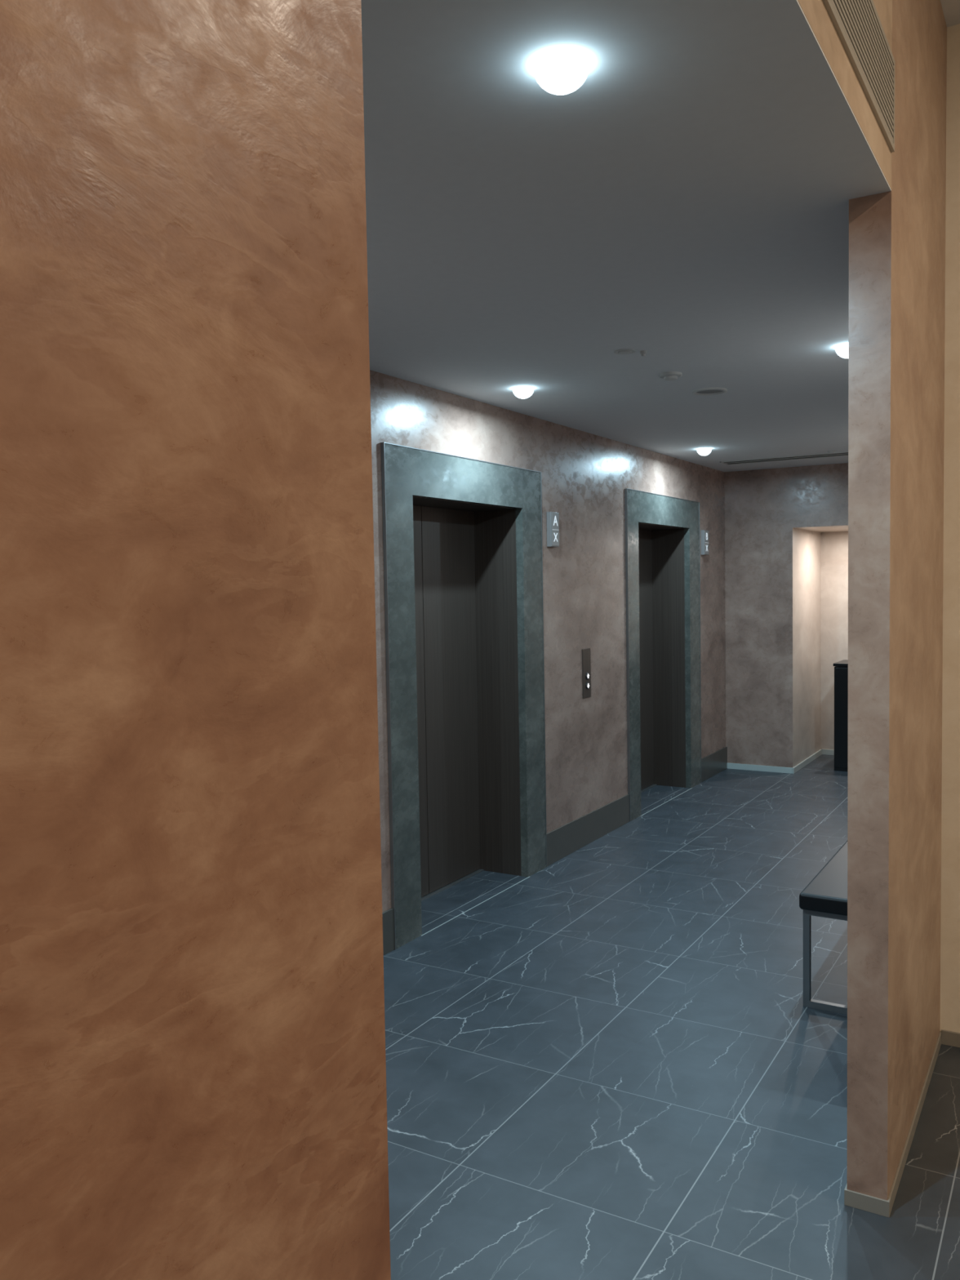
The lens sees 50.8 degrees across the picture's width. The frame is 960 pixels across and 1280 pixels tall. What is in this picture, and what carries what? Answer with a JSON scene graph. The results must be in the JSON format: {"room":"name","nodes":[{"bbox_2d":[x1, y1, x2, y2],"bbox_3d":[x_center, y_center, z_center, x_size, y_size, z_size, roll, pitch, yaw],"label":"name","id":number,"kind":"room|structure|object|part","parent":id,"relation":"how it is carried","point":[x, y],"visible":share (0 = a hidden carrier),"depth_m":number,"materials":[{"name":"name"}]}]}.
{"room":"elevator lobby","nodes":[
{"label":"elevator lobby","id":0,"kind":"room"},
{"bbox_2d":[0,0,946,1279],"bbox_3d":[1.226,-0.281,2.963,0.100,3.500,11.068,1,4,31],"label":"wall","id":1,"kind":"structure","parent":0,"point":[193,1060],"depth_m":0.57,"materials":[{"name":"paint"}]},
{"bbox_2d":[822,0,894,152],"bbox_3d":[0.490,-1.243,1.596,0.008,0.215,2.024,1,4,31],"label":"air vent grille","id":2,"kind":"object","parent":1,"relation":"in","point":[857,24],"visible":1,"depth_m":2.19,"materials":[{"name":"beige metal"}]},
{"bbox_2d":[844,1031,941,1217],"bbox_3d":[2.544,1.307,5.217,0.112,0.042,6.006,1,4,31],"label":"baseboard","id":3,"kind":"structure","parent":1,"relation":"attached to","point":[854,1199],"depth_m":2.70,"materials":[{"name":"beige painted wood"}]},
{"bbox_2d":[369,369,725,912],"bbox_3d":[-0.744,0.136,4.251,0.250,2.600,10.918,1,4,31],"label":"wall","id":4,"kind":"structure","parent":0,"point":[585,476],"depth_m":6.26,"materials":[{"name":"beige paint"}]},
{"bbox_2d":[413,505,428,897],"bbox_3d":[-0.440,0.342,5.138,0.030,2.066,0.534,1,4,31],"label":"door leaf","id":5,"kind":"structure","parent":4,"relation":"in","point":[416,508],"depth_m":5.33,"materials":[{"name":"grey metal"}]},
{"bbox_2d":[421,506,479,893],"bbox_3d":[-0.165,0.313,5.600,0.030,2.066,0.534,1,4,31],"label":"door leaf","id":6,"kind":"structure","parent":4,"relation":"in","point":[447,535],"depth_m":5.57,"materials":[{"name":"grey metal"}]},
{"bbox_2d":[421,868,484,901],"bbox_3d":[-0.274,1.364,5.418,0.055,0.006,1.072,1,4,31],"label":"door sill","id":7,"kind":"structure","parent":4,"relation":"attached to","point":[450,885],"depth_m":5.58,"materials":[{"name":"metal"}]},
{"bbox_2d":[381,441,546,950],"bbox_3d":[-0.025,0.227,5.202,0.014,2.290,1.513,1,4,31],"label":"door frame","id":8,"kind":"structure","parent":4,"relation":"in","point":[408,470],"depth_m":4.73,"materials":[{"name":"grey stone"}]},
{"bbox_2d":[411,492,528,935],"bbox_3d":[-0.191,0.326,5.302,0.310,2.088,1.096,1,4,31],"label":"door frame","id":9,"kind":"structure","parent":4,"relation":"attached to","point":[495,526],"depth_m":5.75,"materials":[{"name":"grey metal"}]},
{"bbox_2d":[546,511,559,546],"bbox_3d":[0.429,-0.647,5.925,0.034,0.202,0.105,1,4,31],"label":"indicator","id":10,"kind":"object","parent":4,"relation":"attached to","point":[553,517],"visible":1,"depth_m":5.89,"materials":[{"name":"grey metal"}]},
{"bbox_2d":[382,746,727,955],"bbox_3d":[-0.610,1.339,4.248,0.012,0.192,10.918,1,4,31],"label":"baseboard","id":11,"kind":"structure","parent":4,"relation":"attached to","point":[562,842],"depth_m":6.41,"materials":[{"name":"stone"}]},
{"bbox_2d":[582,648,591,698],"bbox_3d":[0.677,0.209,6.382,0.012,0.310,0.118,1,4,31],"label":"panel","id":12,"kind":"object","parent":4,"relation":"attached to","point":[586,655],"visible":1,"depth_m":6.37,"materials":[{"name":"metal"}]},
{"bbox_2d":[638,528,653,790],"bbox_3d":[1.255,0.159,7.984,0.030,2.066,0.533,1,4,31],"label":"door leaf","id":13,"kind":"structure","parent":4,"relation":"in","point":[645,536],"depth_m":8.08,"materials":[{"name":"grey metal"}]},
{"bbox_2d":[640,784,657,792],"bbox_3d":[1.147,1.210,7.803,0.055,0.006,1.071,1,4,31],"label":"door sill","id":14,"kind":"structure","parent":4,"relation":"attached to","point":[651,785],"depth_m":8.11,"materials":[{"name":"metal"}]},
{"bbox_2d":[638,523,685,787],"bbox_3d":[1.229,0.173,7.687,0.310,2.088,1.095,1,4,31],"label":"door frame","id":15,"kind":"structure","parent":4,"relation":"attached to","point":[668,542],"depth_m":8.13,"materials":[{"name":"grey metal"}]},
{"bbox_2d":[624,488,701,821],"bbox_3d":[1.402,0.073,7.599,0.014,2.290,1.514,1,4,31],"label":"door frame","id":16,"kind":"structure","parent":4,"relation":"in","point":[642,506],"depth_m":7.27,"materials":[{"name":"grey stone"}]},
{"bbox_2d":[637,520,691,798],"bbox_3d":[1.381,0.175,7.596,0.044,2.088,1.095,1,4,31],"label":"stone reveal","id":17,"kind":"object","parent":4,"relation":"attached to","point":[686,529],"visible":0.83,"depth_m":8.04,"materials":[{"name":"grey stone"}]},
{"bbox_2d":[700,529,708,555],"bbox_3d":[1.849,-0.800,8.309,0.034,0.202,0.115,1,4,31],"label":"indicator","id":18,"kind":"object","parent":4,"relation":"attached to","point":[704,533],"visible":1,"depth_m":8.27,"materials":[{"name":"grey metal"}]},
{"bbox_2d":[360,0,891,471],"bbox_3d":[0.497,-1.229,4.083,2.520,0.100,12.350,1,4,31],"label":"ceiling","id":19,"kind":"structure","parent":0,"point":[686,205],"depth_m":2.62,"materials":[{"name":"paint"}]},
{"bbox_2d":[512,386,533,398],"bbox_3d":[0.210,-1.193,4.893,0.104,0.049,0.104,1,4,31],"label":"recessed light","id":20,"kind":"object","parent":19,"relation":"in","point":[521,392],"visible":1,"depth_m":4.86,"materials":[{"name":"white glass"}]},
{"bbox_2d":[533,48,590,94],"bbox_3d":[0.149,-1.029,1.850,0.104,0.049,0.104,1,4,31],"label":"recessed light","id":21,"kind":"object","parent":19,"relation":"in","point":[562,71],"visible":1,"depth_m":1.82,"materials":[{"name":"white glass"}]},
{"bbox_2d":[613,348,635,354],"bbox_3d":[0.595,-1.182,4.151,0.090,0.005,0.090,1,4,31],"label":"sprinkler cover","id":22,"kind":"object","parent":19,"relation":"attached to","point":[626,351],"visible":1,"depth_m":4.14,"materials":[{"name":"white metal"}]},
{"bbox_2d":[640,350,646,356],"bbox_3d":[0.671,-1.176,4.152,0.028,0.020,0.028,1,4,31],"label":"sprinkler head","id":23,"kind":"object","parent":19,"relation":"attached to","point":[643,353],"depth_m":4.14},
{"bbox_2d":[659,371,681,380],"bbox_3d":[0.871,-1.202,4.615,0.100,0.026,0.100,1,4,31],"label":"smoke detector","id":24,"kind":"object","parent":19,"relation":"attached to","point":[670,375],"visible":1,"depth_m":4.59,"materials":[{"name":"grey plastic"}]},
{"bbox_2d":[697,448,711,455],"bbox_3d":[1.605,-1.344,7.234,0.104,0.049,0.104,1,4,31],"label":"recessed light","id":25,"kind":"object","parent":19,"relation":"in","point":[702,451],"visible":1,"depth_m":7.20,"materials":[{"name":"white glass"}]},
{"bbox_2d":[692,386,727,395],"bbox_3d":[1.143,-1.236,5.033,0.170,0.011,0.170,1,4,31],"label":"ceiling speaker","id":26,"kind":"object","parent":19,"relation":"in","point":[712,390],"depth_m":5.02},
{"bbox_2d":[720,451,848,465],"bbox_3d":[2.732,-1.408,7.661,1.800,0.006,0.210,1,4,31],"label":"ceiling vent","id":27,"kind":"object","parent":19,"relation":"in","point":[845,453],"visible":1,"depth_m":7.87,"materials":[{"name":"grey metal"}]},
{"bbox_2d":[826,450,835,453],"bbox_3d":[2.599,-1.389,7.478,0.060,0.020,0.060,1,4,31],"label":"sprinkler head","id":28,"kind":"object","parent":19,"relation":"attached to","point":[828,451],"visible":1,"depth_m":7.46},
{"bbox_2d":[835,342,848,358],"bbox_3d":[1.503,-1.175,4.123,0.104,0.049,0.104,1,4,31],"label":"recessed light","id":29,"kind":"object","parent":19,"relation":"in","point":[842,350],"visible":0.52,"depth_m":4.10,"materials":[{"name":"white glass"}]},
{"bbox_2d":[383,754,959,1279],"bbox_3d":[1.788,1.504,3.112,7.100,0.100,13.400,1,4,31],"label":"floor","id":30,"kind":"structure","parent":0,"point":[612,1064],"depth_m":3.40,"materials":[{"name":"tile"}]},
{"bbox_2d":[421,876,529,936],"bbox_3d":[0.002,1.370,5.254,0.004,0.002,1.096,1,4,31],"label":"threshold strip","id":31,"kind":"object","parent":30,"relation":"on","point":[528,877],"visible":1,"depth_m":5.19,"materials":[{"name":"silver metal"}]},
{"bbox_2d":[640,787,692,816],"bbox_3d":[1.422,1.217,7.639,0.004,0.002,1.095,1,4,31],"label":"threshold strip","id":32,"kind":"object","parent":30,"relation":"on","point":[691,788],"visible":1,"depth_m":7.57,"materials":[{"name":"silver metal"}]},
{"bbox_2d":[799,840,847,1014],"bbox_3d":[1.764,1.158,4.412,0.390,0.452,1.455,1,4,31],"label":"bench","id":33,"kind":"object","parent":30,"relation":"on","point":[825,895],"visible":0.24,"depth_m":3.90,"materials":[{"name":"black leather"}]},
{"bbox_2d":[799,840,847,915],"bbox_3d":[1.760,0.965,4.402,0.390,0.065,1.455,1,4,31],"label":"cushion","id":34,"kind":"object","parent":33,"relation":"on","point":[826,895],"depth_m":3.90,"materials":[{"name":"black leather"}]},
{"bbox_3d":[1.764,1.191,4.414,0.370,0.387,1.395,1,4,31],"label":"steel frame","id":35,"kind":"part","parent":33,"relation":"part of","materials":[{"name":"grey metal"}]},
{"bbox_2d":[833,659,848,771],"bbox_3d":[3.413,0.657,8.746,0.602,0.930,0.440,1,4,31],"label":"base cabinet","id":36,"kind":"object","parent":30,"relation":"on","point":[841,668],"visible":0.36,"depth_m":8.68,"materials":[{"name":"black paint"}]},
{"bbox_2d":[724,462,848,767],"bbox_3d":[3.349,-0.187,8.903,2.521,2.600,1.282,1,4,31],"label":"wall","id":37,"kind":"structure","parent":0,"point":[786,529],"depth_m":8.76,"materials":[{"name":"beige paint"}]},
{"bbox_2d":[727,749,834,773],"bbox_3d":[3.387,1.093,8.839,2.159,0.050,1.094,1,4,31],"label":"baseboard","id":38,"kind":"structure","parent":37,"relation":"attached to","point":[826,752],"depth_m":8.83,"materials":[{"name":"silver metal"}]},
{"bbox_2d":[939,23,959,1032],"bbox_3d":[3.330,-0.296,2.559,3.929,3.500,0.150,1,4,31],"label":"wall","id":39,"kind":"structure","parent":0,"point":[950,796],"depth_m":3.49,"materials":[{"name":"paint"}]},
{"bbox_2d":[941,1029,959,1047],"bbox_3d":[3.258,1.430,2.620,3.773,0.050,0.010,1,4,31],"label":"baseboard","id":40,"kind":"structure","parent":39,"relation":"attached to","point":[952,1038],"depth_m":3.56,"materials":[{"name":"beige wood"}]},
{"bbox_2d":[940,0,959,26],"bbox_3d":[1.457,-1.900,-0.531,4.029,0.100,7.188,1,4,31],"label":"ceiling","id":41,"kind":"structure","parent":0,"point":[951,8],"depth_m":3.31,"materials":[{"name":"paint"}]}
]}

